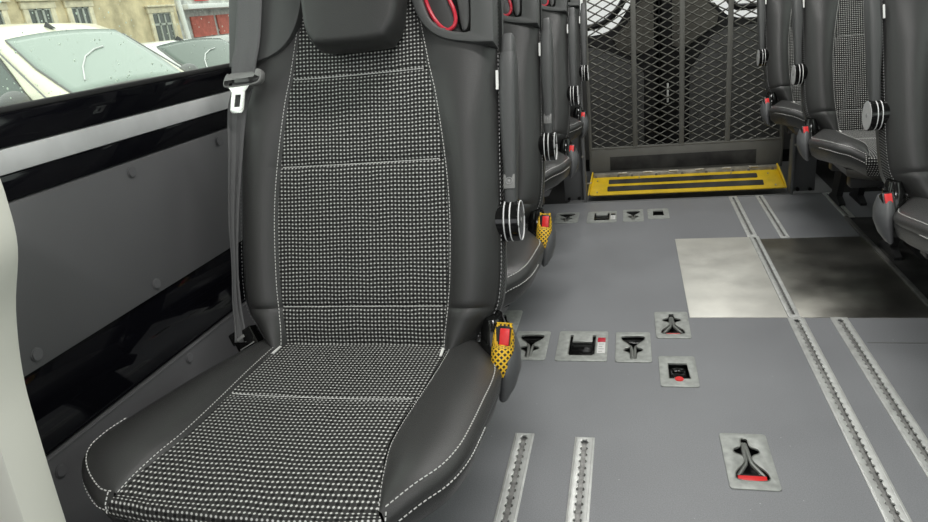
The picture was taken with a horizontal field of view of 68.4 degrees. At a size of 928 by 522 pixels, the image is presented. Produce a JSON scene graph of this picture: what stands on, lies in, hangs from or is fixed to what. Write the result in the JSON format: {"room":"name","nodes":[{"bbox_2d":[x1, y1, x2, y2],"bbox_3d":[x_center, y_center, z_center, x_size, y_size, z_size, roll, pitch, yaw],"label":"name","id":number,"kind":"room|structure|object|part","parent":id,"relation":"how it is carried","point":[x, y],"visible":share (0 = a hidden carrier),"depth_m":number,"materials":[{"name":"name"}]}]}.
{"room":"vehicle interior","nodes":[
{"label":"vehicle interior","id":0,"kind":"room"},
{"bbox_2d":[0,63,263,521],"bbox_3d":[-0.403,-0.621,1.696,0.055,1.950,4.550,0,21,16],"label":"wall","id":1,"kind":"structure","parent":0,"point":[117,194],"depth_m":1.08,"materials":[{"name":"dark grey plastic"},{"name":"gloss black paint"},{"name":"light grey plastic"}]},
{"bbox_3d":[-0.393,-0.512,1.738,0.048,0.043,4.550,0,21,16],"label":"sill","id":2,"kind":"part","parent":1,"relation":"part of","materials":[{"name":"black paint"}]},
{"label":"window","id":3,"kind":"structure","parent":1,"relation":"in","visible":0},
{"bbox_2d":[0,0,228,98],"bbox_3d":[-0.554,-0.457,1.166,0.002,0.271,1.034,0,21,16],"label":"raindrops","id":4,"kind":"object","parent":3,"relation":"attached to","point":[0,0],"visible":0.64,"depth_m":1.08,"materials":[{"name":"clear liquid"}]},
{"bbox_2d":[420,161,927,521],"bbox_3d":[0.513,0.425,1.541,1.960,0.080,5.300,-1,21,14],"label":"floor","id":5,"kind":"structure","parent":0,"point":[658,454],"depth_m":1.66,"materials":[{"name":"grey plastic"}]},
{"bbox_2d":[0,179,65,521],"bbox_3d":[-0.498,0.290,0.761,0.237,0.928,0.050,-1,21,14],"label":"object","id":6,"kind":"object","parent":5,"relation":"on","point":[28,493],"visible":1,"depth_m":0.70,"materials":[{"name":"white plastic"}]},
{"bbox_2d":[81,0,524,521],"bbox_3d":[-0.185,0.020,1.056,0.524,1.162,0.782,-1,21,14],"label":"passenger seat","id":7,"kind":"object","parent":5,"relation":"on","point":[381,205],"visible":0.98,"depth_m":1.07,"materials":[{"name":"grey"}]},
{"bbox_2d":[223,0,264,351],"bbox_3d":[-0.359,-0.244,1.154,0.072,0.807,0.298,2,22,22],"label":"belt","id":8,"kind":"object","parent":7,"relation":"attached to","point":[248,12],"visible":0.92,"depth_m":1.15,"materials":[{"name":"grey fabric"}]},
{"bbox_3d":[-0.204,0.223,0.956,0.347,0.067,0.442,-1,21,14],"label":"seat panel","id":9,"kind":"part","parent":7,"relation":"part of","materials":[{"name":"fabric"}]},
{"bbox_3d":[-0.171,-0.215,1.126,0.298,0.726,0.292,-1,21,14],"label":"panel","id":10,"kind":"part","parent":7,"relation":"part of","materials":[{"name":"fabric"}]},
{"bbox_3d":[0.075,-0.212,1.105,0.026,0.240,0.122,-1,21,14],"label":"armrest","id":11,"kind":"part","parent":7,"relation":"part of","materials":[{"name":"grey plastic"}]},
{"bbox_3d":[0.072,-0.126,1.083,0.018,0.021,0.011,-1,21,14],"label":"label plate","id":12,"kind":"part","parent":7,"relation":"part of","materials":[{"name":"grey"}]},
{"bbox_2d":[503,310,522,332],"bbox_3d":[0.117,0.207,2.166,0.121,0.039,0.161,-1,21,14],"label":"socket","id":13,"kind":"object","parent":5,"relation":"in","point":[511,316],"visible":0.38,"depth_m":2.18,"materials":[{"name":"silver metal"}]},
{"bbox_2d":[493,433,533,521],"bbox_3d":[0.075,0.520,1.311,0.044,0.012,0.626,-1,21,14],"label":"rail","id":14,"kind":"object","parent":5,"relation":"on","point":[507,510],"visible":1,"depth_m":1.45,"materials":[{"name":"metal"}]},
{"bbox_2d":[501,0,556,312],"bbox_3d":[-0.062,-0.185,1.563,0.524,1.162,0.782,-1,21,14],"label":"passenger seat","id":15,"kind":"object","parent":5,"relation":"on","point":[533,36],"visible":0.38,"depth_m":1.57,"materials":[{"name":"black leather"}]},
{"bbox_3d":[0.198,-0.417,1.611,0.026,0.240,0.122,-1,21,14],"label":"armrest","id":16,"kind":"part","parent":15,"relation":"part of","materials":[{"name":"grey plastic"}]},
{"bbox_3d":[0.195,-0.331,1.589,0.018,0.021,0.011,-1,21,14],"label":"label plate","id":17,"kind":"part","parent":15,"relation":"part of","materials":[{"name":"grey plastic"}]},
{"bbox_2d":[516,331,550,360],"bbox_3d":[0.196,0.261,2.000,0.102,0.039,0.174,-1,21,14],"label":"socket","id":18,"kind":"object","parent":5,"relation":"in","point":[533,344],"visible":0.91,"depth_m":2.00,"materials":[{"name":"silver metal"}]},
{"bbox_2d":[542,0,578,206],"bbox_3d":[0.115,-0.485,2.305,0.524,1.162,0.782,-1,21,14],"label":"passenger seat","id":19,"kind":"object","parent":5,"relation":"on","point":[566,91],"visible":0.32,"depth_m":2.32,"materials":[{"name":"grey leather"}]},
{"bbox_3d":[0.375,-0.717,2.353,0.026,0.240,0.122,-1,21,14],"label":"armrest","id":20,"kind":"part","parent":19,"relation":"part of","materials":[{"name":"black leather"}]},
{"bbox_2d":[554,212,578,223],"bbox_3d":[0.466,-0.179,3.086,0.104,0.039,0.148,-1,21,14],"label":"socket","id":21,"kind":"object","parent":5,"relation":"in","point":[572,217],"visible":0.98,"depth_m":3.08,"materials":[{"name":"silver metal"}]},
{"bbox_2d":[568,0,588,140],"bbox_3d":[0.257,-0.727,2.903,0.524,1.162,0.782,-1,21,14],"label":"passenger seat","id":22,"kind":"object","parent":5,"relation":"on","point":[579,122],"visible":0.2,"depth_m":2.92,"materials":[{"name":"black leather"}]},
{"bbox_3d":[0.518,-0.959,2.951,0.026,0.240,0.122,-1,21,14],"label":"armrest","id":23,"kind":"part","parent":22,"relation":"part of","materials":[{"name":"black leather"}]},
{"bbox_2d":[565,437,594,521],"bbox_3d":[0.209,0.519,1.276,0.044,0.012,0.620,-1,21,14],"label":"rail","id":24,"kind":"object","parent":5,"relation":"on","point":[579,496],"visible":1,"depth_m":1.42,"materials":[{"name":"metal"}]},
{"bbox_2d":[555,331,607,361],"bbox_3d":[0.341,0.258,1.963,0.142,0.039,0.177,-1,21,14],"label":"socket","id":25,"kind":"object","parent":5,"relation":"in","point":[574,346],"visible":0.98,"depth_m":1.96,"materials":[{"name":"silver metal"}]},
{"bbox_2d":[586,211,616,222],"bbox_3d":[0.615,-0.180,3.044,0.128,0.039,0.158,-1,21,14],"label":"socket","id":26,"kind":"object","parent":5,"relation":"in","point":[603,216],"visible":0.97,"depth_m":3.04,"materials":[{"name":"silver metal"}]},
{"bbox_2d":[615,332,651,362],"bbox_3d":[0.477,0.257,1.927,0.097,0.039,0.175,-1,21,14],"label":"socket","id":27,"kind":"object","parent":5,"relation":"in","point":[631,347],"visible":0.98,"depth_m":1.92,"materials":[{"name":"silver metal"}]},
{"bbox_2d":[623,209,643,221],"bbox_3d":[0.748,-0.185,3.016,0.087,0.039,0.169,-1,21,14],"label":"socket","id":28,"kind":"object","parent":5,"relation":"in","point":[636,215],"visible":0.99,"depth_m":3.01,"materials":[{"name":"silver metal"}]},
{"bbox_2d":[647,208,669,218],"bbox_3d":[0.854,-0.192,3.004,0.090,0.039,0.144,-1,21,14],"label":"socket","id":29,"kind":"object","parent":5,"relation":"in","point":[661,213],"visible":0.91,"depth_m":3.01,"materials":[{"name":"silver metal"}]},
{"bbox_2d":[654,312,691,338],"bbox_3d":[0.617,0.204,2.025,0.097,0.039,0.172,-1,21,14],"label":"socket","id":30,"kind":"object","parent":5,"relation":"in","point":[668,325],"visible":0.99,"depth_m":2.02,"materials":[{"name":"silver metal"}]},
{"bbox_2d":[658,356,699,387],"bbox_3d":[0.559,0.302,1.782,0.094,0.040,0.155,-1,21,14],"label":"socket","id":31,"kind":"object","parent":5,"relation":"in","point":[675,371],"visible":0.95,"depth_m":1.78,"materials":[{"name":"silver metal"}]},
{"bbox_2d":[675,237,787,317],"bbox_3d":[0.886,0.039,2.334,0.272,0.002,0.700,-1,21,14],"label":"floor panel","id":32,"kind":"object","parent":5,"relation":"on","point":[722,277],"visible":1,"depth_m":2.26,"materials":[{"name":"metal"}]},
{"bbox_2d":[729,196,756,236],"bbox_3d":[1.165,-0.189,2.865,0.036,0.012,0.550,-1,21,14],"label":"rail","id":33,"kind":"object","parent":5,"relation":"on","point":[747,226],"visible":1,"depth_m":2.84,"materials":[{"name":"metal"}]},
{"bbox_2d":[719,433,781,491],"bbox_3d":[0.595,0.431,1.429,0.096,0.039,0.185,-1,21,14],"label":"socket","id":34,"kind":"object","parent":5,"relation":"in","point":[749,464],"visible":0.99,"depth_m":1.42,"materials":[{"name":"silver metal"}]},
{"bbox_2d":[755,195,789,237],"bbox_3d":[1.272,-0.188,2.829,0.032,0.012,0.570,-1,21,14],"label":"rail","id":35,"kind":"object","parent":5,"relation":"on","point":[781,231],"visible":1,"depth_m":2.79,"materials":[{"name":"metal"}]},
{"bbox_2d":[750,236,800,317],"bbox_3d":[1.034,0.040,2.297,0.032,0.013,0.703,-1,21,14],"label":"rail","id":36,"kind":"object","parent":5,"relation":"on","point":[776,281],"visible":1,"depth_m":2.23,"materials":[{"name":"metal"}]},
{"bbox_2d":[757,0,866,205],"bbox_3d":[1.433,-0.758,2.631,0.524,1.162,0.782,-1,21,14],"label":"passenger seat","id":37,"kind":"object","parent":5,"relation":"on","point":[782,104],"visible":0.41,"depth_m":2.73,"materials":[{"name":"black leather"}]},
{"bbox_3d":[1.216,-0.980,2.797,0.026,0.240,0.122,-1,21,14],"label":"armrest","id":38,"kind":"part","parent":37,"relation":"part of","materials":[{"name":"black leather"}]},
{"bbox_3d":[1.444,-0.993,2.702,0.298,0.726,0.292,-1,21,14],"label":"panel","id":39,"kind":"part","parent":37,"relation":"part of","materials":[{"name":"fabric"}]},
{"bbox_3d":[1.559,-0.398,2.803,0.024,0.345,0.260,-1,21,14],"label":"leg","id":40,"kind":"part","parent":37,"relation":"part of","materials":[{"name":"black metal"}]},
{"bbox_3d":[1.636,-0.400,2.784,0.024,0.345,0.260,-1,21,14],"label":"leg","id":41,"kind":"part","parent":37,"relation":"part of","materials":[{"name":"black metal"}]},
{"bbox_2d":[822,193,854,217],"bbox_3d":[1.565,-0.234,2.862,0.036,0.012,0.350,-1,21,14],"label":"rail","id":42,"kind":"object","parent":5,"relation":"on","point":[843,210],"visible":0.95,"depth_m":2.81,"materials":[{"name":"metal"}]},
{"bbox_2d":[760,236,927,317],"bbox_3d":[1.217,0.037,2.240,0.348,0.002,0.675,-1,21,14],"label":"floor panel","id":43,"kind":"object","parent":5,"relation":"on","point":[823,277],"visible":1,"depth_m":2.18,"materials":[{"name":"metal"}]},
{"bbox_2d":[787,318,911,521],"bbox_3d":[0.816,0.413,1.373,0.044,0.012,1.337,-1,21,14],"label":"rail","id":44,"kind":"object","parent":5,"relation":"on","point":[888,501],"visible":1,"depth_m":1.48,"materials":[{"name":"metal"}]},
{"bbox_2d":[830,317,927,477],"bbox_3d":[0.926,0.410,1.347,0.044,0.012,1.339,-1,21,14],"label":"rail","id":45,"kind":"object","parent":5,"relation":"on","point":[911,432],"visible":1,"depth_m":1.59,"materials":[{"name":"metal"}]},
{"bbox_2d":[844,216,927,306],"bbox_3d":[1.380,0.047,2.153,0.015,0.010,1.220,-1,21,14],"label":"strip","id":46,"kind":"object","parent":5,"relation":"on","point":[866,238],"visible":1,"depth_m":2.24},
{"bbox_2d":[867,342,905,342],"bbox_3d":[1.288,0.212,1.757,0.450,0.001,0.003,-1,21,14],"label":"trim","id":47,"kind":"structure","parent":5,"relation":"on","point":[867,342],"depth_m":1.80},
{"bbox_2d":[851,217,927,298],"bbox_3d":[1.404,0.235,1.655,0.258,0.004,2.230,-1,21,14],"label":"rubber mat","id":48,"kind":"object","parent":5,"relation":"on","point":[915,269],"visible":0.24,"depth_m":2.25,"materials":[{"name":"black rubber"}]},
{"bbox_2d":[791,0,927,259],"bbox_3d":[1.304,-0.533,2.063,0.524,1.162,0.782,-1,21,14],"label":"passenger seat","id":49,"kind":"object","parent":48,"relation":"on","point":[829,66],"visible":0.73,"depth_m":2.15,"materials":[{"name":"black leather"}]},
{"bbox_3d":[1.087,-0.756,2.229,0.026,0.240,0.122,-1,21,14],"label":"armrest","id":50,"kind":"part","parent":49,"relation":"part of","materials":[{"name":"black leather"}]},
{"bbox_3d":[1.315,-0.769,2.133,0.298,0.726,0.292,-1,21,14],"label":"panel","id":51,"kind":"part","parent":49,"relation":"part of","materials":[{"name":"fabric"}]},
{"bbox_3d":[1.282,-0.330,1.963,0.347,0.067,0.442,-1,21,14],"label":"seat panel","id":52,"kind":"part","parent":49,"relation":"part of","materials":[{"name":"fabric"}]},
{"bbox_3d":[1.429,-0.174,2.234,0.024,0.345,0.260,-1,21,14],"label":"leg","id":53,"kind":"part","parent":49,"relation":"part of","materials":[{"name":"black metal"}]},
{"bbox_3d":[1.507,-0.175,2.215,0.024,0.345,0.260,-1,21,14],"label":"leg","id":54,"kind":"part","parent":49,"relation":"part of","materials":[{"name":"black metal"}]},
{"bbox_2d":[862,0,927,258],"bbox_3d":[1.133,-0.252,1.367,0.524,1.162,0.782,-1,21,14],"label":"passenger seat","id":55,"kind":"object","parent":48,"relation":"on","point":[895,31],"visible":1,"depth_m":1.47,"materials":[{"name":"grey leather"}]},
{"bbox_3d":[0.916,-0.474,1.533,0.026,0.240,0.122,-1,21,14],"label":"armrest","id":56,"kind":"part","parent":55,"relation":"part of","materials":[{"name":"black leather"}]},
{"bbox_2d":[567,161,831,203],"bbox_3d":[1.165,-0.412,3.498,1.200,0.039,0.762,-1,21,14],"label":"step","id":57,"kind":"structure","parent":0,"point":[821,187],"depth_m":3.29,"materials":[{"name":"metal"}]},
{"bbox_2d":[564,81,586,201],"bbox_3d":[0.511,-0.569,3.206,0.107,0.599,0.078,-1,21,14],"label":"lift post","id":58,"kind":"object","parent":57,"relation":"on","point":[575,188],"visible":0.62,"depth_m":3.28,"materials":[{"name":"black metal"}]},
{"bbox_2d":[583,0,783,175],"bbox_3d":[0.989,-1.166,3.070,0.894,1.558,0.027,-1,21,14],"label":"lift","id":59,"kind":"object","parent":57,"relation":"on","point":[726,152],"visible":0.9,"depth_m":3.23,"materials":[{"name":"black metal"}]},
{"bbox_3d":[1.064,-0.502,3.321,0.878,0.130,0.024,-1,21,14],"label":"kick plate","id":60,"kind":"part","parent":59,"relation":"part of","materials":[{"name":"grey metal"}]},
{"bbox_2d":[787,133,816,193],"bbox_3d":[1.487,-0.589,2.965,0.112,0.599,0.078,-1,21,14],"label":"lift post","id":61,"kind":"object","parent":57,"relation":"on","point":[801,172],"visible":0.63,"depth_m":3.04,"materials":[{"name":"black metal"}]},
{"bbox_2d":[588,163,786,195],"bbox_3d":[1.044,-0.388,3.255,0.891,0.085,0.160,-1,21,14],"label":"flap","id":62,"kind":"object","parent":61,"relation":"attached to","point":[751,177],"visible":0.99,"depth_m":3.25,"materials":[{"name":"yellow paint"}]},
{"bbox_2d":[586,154,821,170],"bbox_3d":[0.836,-1.250,3.134,2.070,1.950,1.050,-1,21,14],"label":"wall","id":63,"kind":"structure","parent":0,"point":[785,156],"depth_m":3.69,"materials":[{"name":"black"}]},
{"bbox_2d":[578,0,658,164],"bbox_3d":[0.596,-1.344,3.614,0.838,1.700,0.046,-1,21,14],"label":"door","id":64,"kind":"structure","parent":63,"relation":"in","point":[642,4],"depth_m":3.69,"materials":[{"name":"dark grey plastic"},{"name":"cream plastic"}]},
{"bbox_3d":[0.558,-1.576,3.525,0.660,0.758,0.032,-1,21,14],"label":"grab rail","id":65,"kind":"part","parent":64,"relation":"part of","materials":[{"name":"black plastic"}]},
{"bbox_3d":[0.646,-0.864,3.778,0.678,0.620,0.014,-1,21,14],"label":"trim","id":66,"kind":"part","parent":64,"relation":"part of","materials":[{"name":"grey metal"}]},
{"bbox_3d":[0.847,-1.567,3.446,0.205,1.020,0.012,-1,21,14],"label":"trim","id":67,"kind":"part","parent":64,"relation":"part of","materials":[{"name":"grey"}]},
{"bbox_2d":[656,0,661,143],"bbox_3d":[1.004,-1.356,3.523,0.035,1.700,0.035,-1,21,14],"label":"door frame","id":68,"kind":"structure","parent":63,"relation":"attached to","point":[658,1],"depth_m":3.63,"materials":[{"name":"black metal"}]},
{"bbox_2d":[660,0,790,153],"bbox_3d":[1.422,-1.361,3.410,0.860,1.700,0.046,-1,21,14],"label":"door","id":69,"kind":"structure","parent":63,"relation":"in","point":[786,143],"depth_m":3.58,"materials":[{"name":"black metal"}]},
{"bbox_3d":[1.146,-1.578,3.370,0.228,1.010,0.012,-1,21,14],"label":"trim","id":70,"kind":"part","parent":69,"relation":"part of","materials":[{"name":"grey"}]},
{"bbox_3d":[1.534,-0.896,3.554,0.690,0.650,0.014,-1,21,14],"label":"trim","id":71,"kind":"part","parent":69,"relation":"part of","materials":[{"name":"grey metal"}]},
{"bbox_3d":[1.513,-1.608,3.284,0.554,0.732,0.032,-1,21,14],"label":"grab rail","id":72,"kind":"part","parent":69,"relation":"part of","materials":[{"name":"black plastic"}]},
{"label":"outside","id":73,"kind":"structure","parent":0,"visible":0},
{"bbox_3d":[-9.109,-5.641,21.988,52.000,0.100,80.000,-1,21,14],"label":"ground","id":74,"kind":"structure","parent":73,"visible":0},
{"bbox_2d":[0,0,182,42],"bbox_3d":[-15.652,-9.677,21.697,0.800,9.000,19.600,-1,21,14],"label":"stone house","id":75,"kind":"structure","parent":74,"relation":"on","point":[142,13],"depth_m":27.21,"materials":[{"name":"stone"}]},
{"bbox_3d":[-14.771,-7.804,24.232,0.010,2.150,1.000,-1,21,14],"label":"pane","id":76,"kind":"part","parent":75,"relation":"part of","materials":[{"name":"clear glass"}]},
{"bbox_3d":[-14.350,-8.518,25.997,0.010,2.150,0.900,-1,21,14],"label":"pane","id":77,"kind":"part","parent":75,"relation":"part of","materials":[{"name":"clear glass"}]},
{"bbox_3d":[-13.322,-10.357,30.311,0.010,1.230,1.300,-1,21,14],"label":"pane","id":78,"kind":"part","parent":75,"relation":"part of","materials":[{"name":"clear glass"}]},
{"bbox_2d":[0,22,197,105],"bbox_3d":[-3.866,-1.461,6.690,4.183,1.743,2.068,4,23,27],"label":"parked car","id":79,"kind":"object","parent":74,"relation":"on","point":[98,62],"visible":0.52,"depth_m":6.05,"materials":[{"name":"beige paint"}]},
{"bbox_2d":[0,91,29,105],"bbox_3d":[-3.640,-1.289,5.533,0.140,0.170,0.240,4,23,27],"label":"mirror","id":80,"kind":"object","parent":79,"relation":"attached to","point":[17,97],"depth_m":5.47,"materials":[{"name":"grey plastic"}]},
{"bbox_2d":[179,63,197,70],"bbox_3d":[-2.835,-1.947,7.036,0.140,0.170,0.240,4,23,27],"label":"mirror","id":81,"kind":"object","parent":79,"relation":"attached to","point":[186,66],"depth_m":6.98,"materials":[{"name":"grey plastic"}]},
{"bbox_2d":[175,0,191,38],"bbox_3d":[-12.598,-11.557,30.046,0.400,6.022,0.890,-1,21,14],"label":"lamp pole","id":82,"kind":"object","parent":74,"relation":"on","point":[178,2],"visible":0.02,"depth_m":30.32,"materials":[{"name":"white metal"}]},
{"bbox_2d":[141,36,228,68],"bbox_3d":[-3.802,-2.311,9.338,4.120,1.455,2.040,4,23,27],"label":"parked car","id":83,"kind":"object","parent":74,"relation":"on","point":[181,52],"visible":0.22,"depth_m":8.75,"materials":[{"name":"white paint"}]},
{"bbox_2d":[174,0,228,41],"bbox_3d":[-11.892,-16.368,38.311,1.400,9.000,16.800,-1,21,14],"label":"building","id":84,"kind":"structure","parent":74,"relation":"on","point":[214,15],"depth_m":33.97,"materials":[{"name":"white"}]},
{"bbox_3d":[-12.918,-11.673,33.935,0.080,0.950,2.000,-1,21,14],"label":"red panel","id":85,"kind":"part","parent":84,"relation":"part of","materials":[{"name":"brick"}]},
{"bbox_3d":[-12.421,-12.514,36.018,0.080,0.950,2.000,-1,21,14],"label":"red panel","id":86,"kind":"part","parent":84,"relation":"part of","materials":[{"name":"brick"}]},
{"bbox_2d":[580,0,756,35],"bbox_3d":[5.730,-7.255,10.249,10.500,8.000,0.460,-1,21,14],"label":"building","id":87,"kind":"structure","parent":74,"relation":"on","point":[602,4],"depth_m":11.98,"materials":[{"name":"white"}]}
]}

